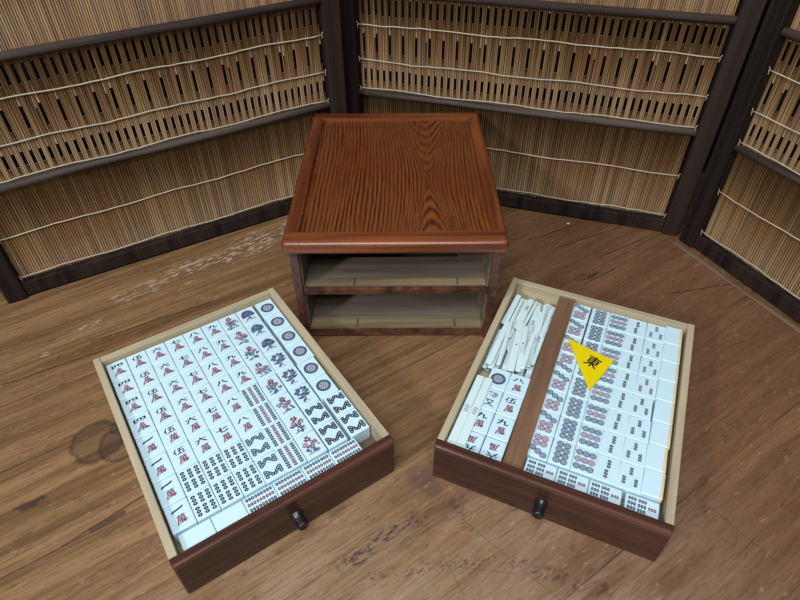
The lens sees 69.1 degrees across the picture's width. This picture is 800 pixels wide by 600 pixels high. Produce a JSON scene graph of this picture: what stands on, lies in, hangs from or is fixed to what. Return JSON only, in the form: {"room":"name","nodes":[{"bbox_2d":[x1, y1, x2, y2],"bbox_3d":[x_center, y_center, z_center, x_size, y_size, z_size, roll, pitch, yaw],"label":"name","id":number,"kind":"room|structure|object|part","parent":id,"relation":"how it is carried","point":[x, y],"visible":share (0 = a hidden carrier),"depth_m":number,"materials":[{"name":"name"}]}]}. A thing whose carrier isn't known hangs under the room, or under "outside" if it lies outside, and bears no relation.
{"room":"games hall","nodes":[
{"label":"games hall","id":0,"kind":"room"},
{"bbox_2d":[0,0,799,177],"bbox_3d":[-0.006,-0.652,1.397,5.000,1.570,0.050,0,42,0],"label":"wall","id":1,"kind":"structure","parent":0,"point":[41,59],"depth_m":1.45,"materials":[{"name":"paint"}]},
{"bbox_2d":[524,301,537,325],"bbox_3d":[0.153,0.017,0.685,0.003,0.003,0.050,19,46,21],"label":"stick","id":2,"kind":"object","parent":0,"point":[536,302],"visible":1,"depth_m":0.69,"materials":[{"name":"white plastic"}]},
{"bbox_3d":[0.006,0.691,1.090,5.000,0.020,3.700,0,42,0],"label":"floor","id":3,"kind":"structure","parent":0,"visible":0},
{"bbox_2d":[0,172,799,599],"bbox_3d":[0.003,0.379,0.844,2.000,0.773,1.050,0,42,0],"label":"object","id":4,"kind":"structure","parent":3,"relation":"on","point":[77,522],"depth_m":0.57,"materials":[{"name":"brown wood"}]},
{"bbox_3d":[-0.253,0.153,0.559,0.007,0.052,0.258,-25,47,-24],"label":"panel","id":5,"kind":"part","parent":4,"relation":"part of","materials":[{"name":"brown wood"}]},
{"bbox_3d":[-0.240,0.046,0.679,0.196,0.052,0.008,-25,47,-25],"label":"panel","id":6,"kind":"part","parent":4,"relation":"part of","materials":[{"name":"brown wood"}]},
{"bbox_2d":[106,299,369,543],"bbox_3d":[-0.173,0.103,0.598,0.193,0.019,0.227,-25,47,-24],"label":"tiles","id":7,"kind":"object","parent":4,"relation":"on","point":[180,516],"depth_m":0.58,"materials":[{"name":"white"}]},
{"bbox_3d":[-0.163,0.121,0.594,0.210,0.053,0.281,-25,47,-24],"label":"drawer","id":8,"kind":"part","parent":4,"relation":"part of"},
{"bbox_2d":[178,438,361,550],"bbox_3d":[-0.109,0.175,0.518,0.171,0.018,0.018,-25,47,-25],"label":"tiles","id":9,"kind":"object","parent":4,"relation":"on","point":[205,529],"depth_m":0.51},
{"bbox_3d":[-0.094,0.188,0.519,0.210,0.053,0.008,-25,47,-24],"label":"panel","id":10,"kind":"part","parent":4,"relation":"part of","materials":[{"name":"brown wood"}]},
{"bbox_3d":[-0.093,0.172,0.501,0.209,0.007,0.004,-25,47,-25],"label":"rim moulding","id":11,"kind":"part","parent":4,"relation":"part of","materials":[{"name":"brown wood"}]},
{"bbox_3d":[-0.088,0.195,0.512,0.012,0.012,0.014,-25,47,-24],"label":"knob","id":12,"kind":"part","parent":4,"relation":"part of","materials":[{"name":"black metal"}]},
{"bbox_3d":[-0.085,0.076,0.643,0.007,0.052,0.258,-25,47,-24],"label":"panel","id":13,"kind":"part","parent":4,"relation":"part of","materials":[{"name":"brown wood"}]},
{"bbox_2d":[281,113,508,336],"bbox_3d":[-0.005,-0.110,0.775,0.240,0.152,0.320,0,42,0],"label":"base cabinet","id":14,"kind":"object","parent":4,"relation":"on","point":[395,225],"visible":0.98,"depth_m":0.70,"materials":[{"name":"red wood"}]},
{"bbox_3d":[-0.116,-0.102,0.780,0.010,0.136,0.298,0,42,0],"label":"panel","id":15,"kind":"part","parent":14,"relation":"part of","materials":[{"name":"brown wood"}]},
{"bbox_3d":[-0.006,-0.160,0.730,0.240,0.016,0.320,0,42,0],"label":"frame","id":16,"kind":"part","parent":14,"relation":"part of","materials":[{"name":"red wood"}]},
{"bbox_3d":[-0.006,-0.159,0.730,0.207,0.010,0.279,0,42,0],"label":"panel","id":17,"kind":"part","parent":14,"relation":"part of","materials":[{"name":"brown wood"}]},
{"bbox_2d":[303,253,487,294],"bbox_3d":[-0.005,-0.106,0.773,0.211,0.009,0.288,0,42,0],"label":"shelf","id":18,"kind":"object","parent":14,"relation":"attached to","point":[466,273],"depth_m":0.68,"materials":[{"name":"brown wood"}]},
{"bbox_3d":[0.105,-0.104,0.780,0.010,0.136,0.298,0,42,0],"label":"panel","id":19,"kind":"part","parent":14,"relation":"part of","materials":[{"name":"brown wood"}]},
{"bbox_2d":[0,0,799,322],"bbox_3d":[-0.106,-0.237,0.681,1.663,0.467,0.446,10,43,11],"label":"folding screen","id":20,"kind":"object","parent":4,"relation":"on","point":[739,184],"visible":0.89,"depth_m":0.76,"materials":[{"name":"brown wood"}]},
{"bbox_2d":[0,0,290,50],"bbox_3d":[-0.305,-0.365,0.624,0.458,0.142,0.003,-22,46,-22],"label":"bamboo blind","id":21,"kind":"object","parent":20,"relation":"hanging from","point":[251,8],"depth_m":0.65,"materials":[{"name":"beige wood"}]},
{"bbox_3d":[-0.301,-0.155,0.806,0.461,0.014,0.005,-22,46,-22],"label":"cord","id":22,"kind":"part","parent":20,"relation":"part of","materials":[{"name":"beige fabric"}]},
{"bbox_3d":[-0.300,-0.108,0.846,0.461,0.010,0.005,-22,46,-22],"label":"cord","id":23,"kind":"part","parent":20,"relation":"part of","materials":[{"name":"beige fabric"}]},
{"bbox_3d":[-0.302,-0.276,0.697,0.461,0.014,0.005,-22,46,-22],"label":"cord","id":24,"kind":"part","parent":20,"relation":"part of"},
{"bbox_3d":[-0.302,-0.239,0.730,0.461,0.014,0.005,-22,46,-22],"label":"cord","id":25,"kind":"part","parent":20,"relation":"part of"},
{"bbox_2d":[0,5,325,181],"bbox_3d":[-0.304,-0.259,0.719,0.458,0.146,0.004,-22,46,-22],"label":"bamboo blind","id":26,"kind":"object","parent":20,"relation":"hanging from","point":[315,29],"depth_m":0.72,"materials":[{"name":"beige wood"}]},
{"bbox_2d":[0,109,327,278],"bbox_3d":[-0.304,-0.158,0.809,0.458,0.134,0.004,-22,46,-22],"label":"bamboo blind","id":27,"kind":"object","parent":20,"relation":"hanging from","point":[255,210],"depth_m":0.79,"materials":[{"name":"brown wood"}]},
{"bbox_3d":[-0.301,-0.208,0.758,0.461,0.013,0.005,-22,46,-22],"label":"cord","id":28,"kind":"part","parent":20,"relation":"part of","materials":[{"name":"beige fabric"}]},
{"bbox_2d":[363,95,690,215],"bbox_3d":[0.169,-0.222,0.877,0.471,0.134,0.004,12,43,13],"label":"bamboo blind","id":29,"kind":"object","parent":20,"relation":"hanging from","point":[389,105],"depth_m":0.85,"materials":[{"name":"brown wood"}]},
{"bbox_3d":[0.167,-0.275,0.824,0.476,0.010,0.005,12,43,13],"label":"cord","id":30,"kind":"part","parent":20,"relation":"part of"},
{"bbox_3d":[0.166,-0.306,0.795,0.476,0.010,0.005,12,43,13],"label":"cord","id":31,"kind":"part","parent":20,"relation":"part of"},
{"bbox_3d":[0.166,-0.342,0.763,0.476,0.009,0.005,12,43,13],"label":"cord","id":32,"kind":"part","parent":20,"relation":"part of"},
{"bbox_2d":[358,0,730,128],"bbox_3d":[0.168,-0.326,0.785,0.472,0.142,0.004,12,43,13],"label":"bamboo blind","id":33,"kind":"object","parent":20,"relation":"hanging from","point":[397,93],"depth_m":0.78,"materials":[{"name":"beige wood"}]},
{"bbox_3d":[0.167,-0.172,0.914,0.476,0.010,0.005,12,43,13],"label":"cord","id":34,"kind":"part","parent":20,"relation":"part of","materials":[{"name":"beige fabric"}]},
{"bbox_3d":[0.167,-0.221,0.872,0.476,0.010,0.005,12,43,13],"label":"cord","id":35,"kind":"part","parent":20,"relation":"part of","materials":[{"name":"beige fabric"}]},
{"bbox_2d":[543,0,739,14],"bbox_3d":[0.167,-0.431,0.690,0.472,0.137,0.003,12,43,13],"label":"bamboo blind","id":36,"kind":"object","parent":20,"relation":"hanging from","point":[704,3],"depth_m":0.69,"materials":[{"name":"beige wood"}]},
{"bbox_3d":[0.525,0.042,0.671,0.005,0.009,0.461,-17,44,-18],"label":"cord","id":37,"kind":"part","parent":20,"relation":"part of","materials":[{"name":"beige fabric"}]},
{"bbox_2d":[704,153,799,299],"bbox_3d":[0.530,-0.006,0.632,0.004,0.134,0.458,-17,44,-18],"label":"bamboo blind","id":38,"kind":"object","parent":20,"relation":"hanging from","point":[742,187],"depth_m":0.75,"materials":[{"name":"brown wood"}]},
{"bbox_3d":[0.526,-0.007,0.628,0.005,0.010,0.461,-17,44,-18],"label":"cord","id":39,"kind":"part","parent":20,"relation":"part of","materials":[{"name":"beige fabric"}]},
{"bbox_3d":[0.525,-0.061,0.580,0.005,0.009,0.461,-17,44,-18],"label":"cord","id":40,"kind":"part","parent":20,"relation":"part of","materials":[{"name":"beige fabric"}]},
{"bbox_2d":[742,38,799,173],"bbox_3d":[0.530,-0.108,0.540,0.004,0.142,0.458,-17,44,-18],"label":"bamboo blind","id":41,"kind":"object","parent":20,"relation":"hanging from","point":[765,161],"depth_m":0.69,"materials":[{"name":"beige wood"}]},
{"bbox_3d":[0.525,-0.091,0.552,0.005,0.009,0.461,-17,44,-18],"label":"cord","id":42,"kind":"part","parent":20,"relation":"part of","materials":[{"name":"beige fabric"}]},
{"bbox_3d":[0.525,-0.128,0.520,0.005,0.009,0.461,-17,44,-18],"label":"cord","id":43,"kind":"part","parent":20,"relation":"part of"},
{"bbox_2d":[790,5,799,30],"bbox_3d":[0.529,-0.215,0.445,0.004,0.137,0.459,-17,44,-18],"label":"bamboo blind","id":44,"kind":"object","parent":20,"relation":"hanging from","point":[795,24],"depth_m":0.64,"materials":[{"name":"beige wood"}]},
{"bbox_3d":[0.091,0.071,0.647,0.007,0.052,0.258,16,45,18],"label":"panel","id":45,"kind":"part","parent":4,"relation":"part of","materials":[{"name":"brown wood"}]},
{"bbox_3d":[0.124,0.187,0.518,0.012,0.012,0.014,16,45,18],"label":"knob","id":46,"kind":"part","parent":4,"relation":"part of","materials":[{"name":"black metal"}]},
{"bbox_3d":[0.129,0.180,0.526,0.210,0.053,0.008,16,45,18],"label":"panel","id":47,"kind":"part","parent":4,"relation":"part of","materials":[{"name":"brown wood"}]},
{"bbox_3d":[0.128,0.164,0.508,0.209,0.007,0.004,16,45,18],"label":"rim moulding","id":48,"kind":"part","parent":4,"relation":"part of","materials":[{"name":"brown wood"}]},
{"bbox_3d":[0.179,0.105,0.608,0.210,0.053,0.281,16,45,18],"label":"drawer","id":49,"kind":"part","parent":4,"relation":"part of","materials":[{"name":"brown wood"}]},
{"bbox_2d":[464,303,664,499],"bbox_3d":[0.178,0.092,0.608,0.164,0.018,0.249,16,45,18],"label":"tiles","id":50,"kind":"object","parent":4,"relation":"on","point":[630,476],"depth_m":0.58,"materials":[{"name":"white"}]},
{"bbox_2d":[456,377,492,447],"bbox_3d":[0.074,0.110,0.573,0.008,0.002,0.092,16,45,18],"label":"stick","id":51,"kind":"object","parent":50,"relation":"on","point":[465,432],"visible":1,"depth_m":0.57,"materials":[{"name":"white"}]},
{"bbox_2d":[568,338,612,390],"bbox_3d":[0.207,0.068,0.618,0.041,0.004,0.074,0,42,0],"label":"marker","id":52,"kind":"object","parent":50,"relation":"on","point":[592,365],"visible":1,"depth_m":0.62,"materials":[{"name":"yellow plastic"}]},
{"bbox_2d":[523,457,659,518],"bbox_3d":[0.167,0.172,0.518,0.117,0.018,0.018,17,45,18],"label":"tiles","id":53,"kind":"object","parent":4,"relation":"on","point":[638,504],"depth_m":0.51,"materials":[{"name":"white"}]},
{"bbox_3d":[0.235,0.022,0.701,0.196,0.052,0.008,16,45,18],"label":"panel","id":54,"kind":"part","parent":4,"relation":"part of","materials":[{"name":"brown wood"}]},
{"bbox_2d":[639,326,682,503],"bbox_3d":[0.265,0.108,0.587,0.021,0.021,0.227,17,45,18],"label":"tiles","id":55,"kind":"object","parent":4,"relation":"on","point":[653,481],"depth_m":0.56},
{"bbox_3d":[0.276,0.126,0.585,0.007,0.052,0.258,16,45,18],"label":"panel","id":56,"kind":"part","parent":4,"relation":"part of","materials":[{"name":"brown wood"}]},
{"bbox_2d":[673,241,799,332],"bbox_3d":[0.477,0.013,0.746,0.008,0.002,0.330,-18,45,-19],"label":"lath","id":57,"kind":"object","parent":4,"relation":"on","point":[751,296],"visible":1,"depth_m":0.78,"materials":[{"name":"brown wood"}]},
{"label":"stick","id":58,"kind":"object","parent":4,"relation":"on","visible":0},
{"bbox_2d":[525,307,555,378],"bbox_3d":[0.160,0.047,0.661,0.006,0.004,0.124,17,45,18],"label":"stick","id":59,"kind":"object","parent":58,"relation":"on","point":[528,374],"visible":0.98,"depth_m":0.63,"materials":[{"name":"white plastic"}]},
{"bbox_2d":[525,304,550,369],"bbox_3d":[0.158,0.040,0.664,0.007,0.003,0.111,16,44,17],"label":"stick","id":60,"kind":"object","parent":59,"relation":"on","point":[548,305],"visible":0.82,"depth_m":0.68,"materials":[{"name":"white plastic"}]},
{"bbox_2d":[526,311,541,367],"bbox_3d":[0.152,0.043,0.656,0.006,0.003,0.091,12,43,14],"label":"stick","id":61,"kind":"object","parent":60,"relation":"on","point":[539,313],"visible":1,"depth_m":0.65,"materials":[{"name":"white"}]},
{"bbox_2d":[535,305,546,338],"bbox_3d":[0.164,0.025,0.672,0.004,0.003,0.059,14,44,15],"label":"stick","id":62,"kind":"object","parent":60,"relation":"on","point":[545,306],"visible":1,"depth_m":0.67,"materials":[{"name":"white plastic"}]},
{"bbox_2d":[530,321,550,364],"bbox_3d":[0.157,0.047,0.647,0.005,0.003,0.074,17,45,18],"label":"stick","id":63,"kind":"object","parent":59,"relation":"on","point":[540,342],"visible":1,"depth_m":0.64,"materials":[{"name":"white plastic"}]},
{"bbox_2d":[539,310,552,337],"bbox_3d":[0.168,0.027,0.665,0.004,0.003,0.048,18,45,19],"label":"stick","id":64,"kind":"object","parent":63,"relation":"on","point":[550,313],"visible":1,"depth_m":0.66,"materials":[{"name":"white plastic"}]},
{"label":"stick","id":65,"kind":"object","parent":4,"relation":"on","visible":0},
{"label":"stick","id":66,"kind":"object","parent":65,"relation":"on","visible":0},
{"bbox_2d":[482,329,500,368],"bbox_3d":[0.104,0.054,0.648,0.005,0.003,0.064,16,45,18],"label":"stick","id":67,"kind":"object","parent":66,"relation":"on","point":[485,365],"visible":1,"depth_m":0.64,"materials":[{"name":"white plastic"}]},
{"bbox_2d":[501,294,521,323],"bbox_3d":[0.132,0.011,0.688,0.007,0.003,0.056,19,45,20],"label":"stick","id":68,"kind":"object","parent":66,"relation":"on","point":[517,298],"visible":1,"depth_m":0.69,"materials":[{"name":"white plastic"}]},
{"label":"stick","id":69,"kind":"object","parent":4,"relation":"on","visible":0},
{"bbox_2d":[494,299,526,368],"bbox_3d":[0.128,0.038,0.672,0.006,0.004,0.124,16,45,18],"label":"stick","id":70,"kind":"object","parent":69,"relation":"on","point":[509,339],"visible":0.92,"depth_m":0.65,"materials":[{"name":"white plastic"}]},
{"bbox_2d":[498,303,522,356],"bbox_3d":[0.127,0.034,0.671,0.007,0.003,0.095,17,45,18],"label":"stick","id":71,"kind":"object","parent":70,"relation":"on","point":[518,303],"visible":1,"depth_m":0.69,"materials":[{"name":"white plastic"}]},
{"bbox_2d":[488,334,505,368],"bbox_3d":[0.112,0.051,0.647,0.006,0.003,0.073,17,45,18],"label":"stick","id":72,"kind":"object","parent":71,"relation":"on","point":[491,366],"visible":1,"depth_m":0.63,"materials":[{"name":"white plastic"}]},
{"bbox_2d":[486,321,508,364],"bbox_3d":[0.110,0.047,0.644,0.006,0.003,0.071,17,45,19],"label":"stick","id":73,"kind":"object","parent":72,"relation":"on","point":[500,338],"visible":1,"depth_m":0.64,"materials":[{"name":"white plastic"}]},
{"bbox_2d":[510,298,523,320],"bbox_3d":[0.134,0.018,0.679,0.004,0.003,0.066,18,45,19],"label":"stick","id":74,"kind":"object","parent":71,"relation":"on","point":[522,299],"visible":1,"depth_m":0.69,"materials":[{"name":"white plastic"}]},
{"bbox_2d":[496,321,512,365],"bbox_3d":[0.116,0.047,0.639,0.004,0.003,0.071,13,44,15],"label":"stick","id":75,"kind":"object","parent":74,"relation":"on","point":[499,360],"visible":1,"depth_m":0.64,"materials":[{"name":"white plastic"}]},
{"bbox_2d":[509,300,526,337],"bbox_3d":[0.138,0.022,0.680,0.004,0.003,0.068,17,45,19],"label":"stick","id":76,"kind":"object","parent":70,"relation":"on","point":[525,301],"visible":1,"depth_m":0.68,"materials":[{"name":"white plastic"}]},
{"label":"stick","id":77,"kind":"object","parent":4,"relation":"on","visible":0},
{"bbox_2d":[517,306,543,375],"bbox_3d":[0.152,0.045,0.664,0.006,0.004,0.124,17,45,18],"label":"stick","id":78,"kind":"object","parent":77,"relation":"on","point":[522,370],"visible":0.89,"depth_m":0.62,"materials":[{"name":"white plastic"}]},
{"label":"stick","id":79,"kind":"object","parent":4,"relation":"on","visible":0},
{"bbox_2d":[509,303,540,373],"bbox_3d":[0.144,0.043,0.666,0.006,0.004,0.124,16,45,18],"label":"stick","id":80,"kind":"object","parent":79,"relation":"on","point":[538,304],"visible":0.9,"depth_m":0.68,"materials":[{"name":"white plastic"}]},
{"bbox_2d":[524,306,540,353],"bbox_3d":[0.148,0.038,0.665,0.007,0.003,0.097,15,44,16],"label":"stick","id":81,"kind":"object","parent":80,"relation":"on","point":[537,308],"visible":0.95,"depth_m":0.67,"materials":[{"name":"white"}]},
{"bbox_2d":[515,326,528,371],"bbox_3d":[0.133,0.052,0.633,0.006,0.003,0.070,11,43,12],"label":"stick","id":82,"kind":"object","parent":81,"relation":"on","point":[525,328],"visible":1,"depth_m":0.63,"materials":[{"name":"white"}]},
{"bbox_2d":[520,333,535,368],"bbox_3d":[0.138,0.055,0.626,0.005,0.003,0.056,15,44,17],"label":"stick","id":83,"kind":"object","parent":82,"relation":"on","point":[532,337],"visible":1,"depth_m":0.62,"materials":[{"name":"white plastic"}]},
{"label":"stick","id":84,"kind":"object","parent":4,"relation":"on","visible":0},
{"label":"stick","id":85,"kind":"object","parent":84,"relation":"on","visible":0},
{"bbox_2d":[507,300,528,350],"bbox_3d":[0.140,0.029,0.676,0.008,0.003,0.090,16,44,18],"label":"stick","id":86,"kind":"object","parent":85,"relation":"on","point":[527,300],"visible":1,"depth_m":0.67,"materials":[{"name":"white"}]},
{"bbox_2d":[502,333,514,371],"bbox_3d":[0.122,0.058,0.640,0.006,0.003,0.062,13,44,15],"label":"stick","id":87,"kind":"object","parent":86,"relation":"on","point":[506,362],"visible":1,"depth_m":0.64,"materials":[{"name":"white plastic"}]},
{"bbox_2d":[507,321,524,371],"bbox_3d":[0.128,0.050,0.640,0.008,0.003,0.078,12,43,13],"label":"stick","id":88,"kind":"object","parent":87,"relation":"on","point":[516,344],"visible":1,"depth_m":0.64,"materials":[{"name":"white plastic"}]},
{"bbox_2d":[513,299,533,328],"bbox_3d":[0.146,0.016,0.681,0.007,0.003,0.056,20,46,21],"label":"stick","id":89,"kind":"object","parent":86,"relation":"on","point":[530,302],"visible":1,"depth_m":0.68,"materials":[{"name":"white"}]},
{"label":"stick","id":90,"kind":"object","parent":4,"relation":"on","visible":0},
{"label":"stick","id":91,"kind":"object","parent":90,"relation":"on","visible":0},
{"label":"stick","id":92,"kind":"object","parent":91,"relation":"on","visible":0},
{"label":"stick","id":93,"kind":"object","parent":92,"relation":"on","visible":0},
{"label":"stick","id":94,"kind":"object","parent":93,"relation":"on","visible":0},
{"label":"stick","id":95,"kind":"object","parent":94,"relation":"on","visible":0},
{"bbox_2d":[447,375,484,444],"bbox_3d":[0.066,0.107,0.576,0.008,0.002,0.092,16,45,18],"label":"stick","id":96,"kind":"object","parent":95,"relation":"on","point":[455,432],"visible":1,"depth_m":0.57,"materials":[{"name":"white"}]}
]}

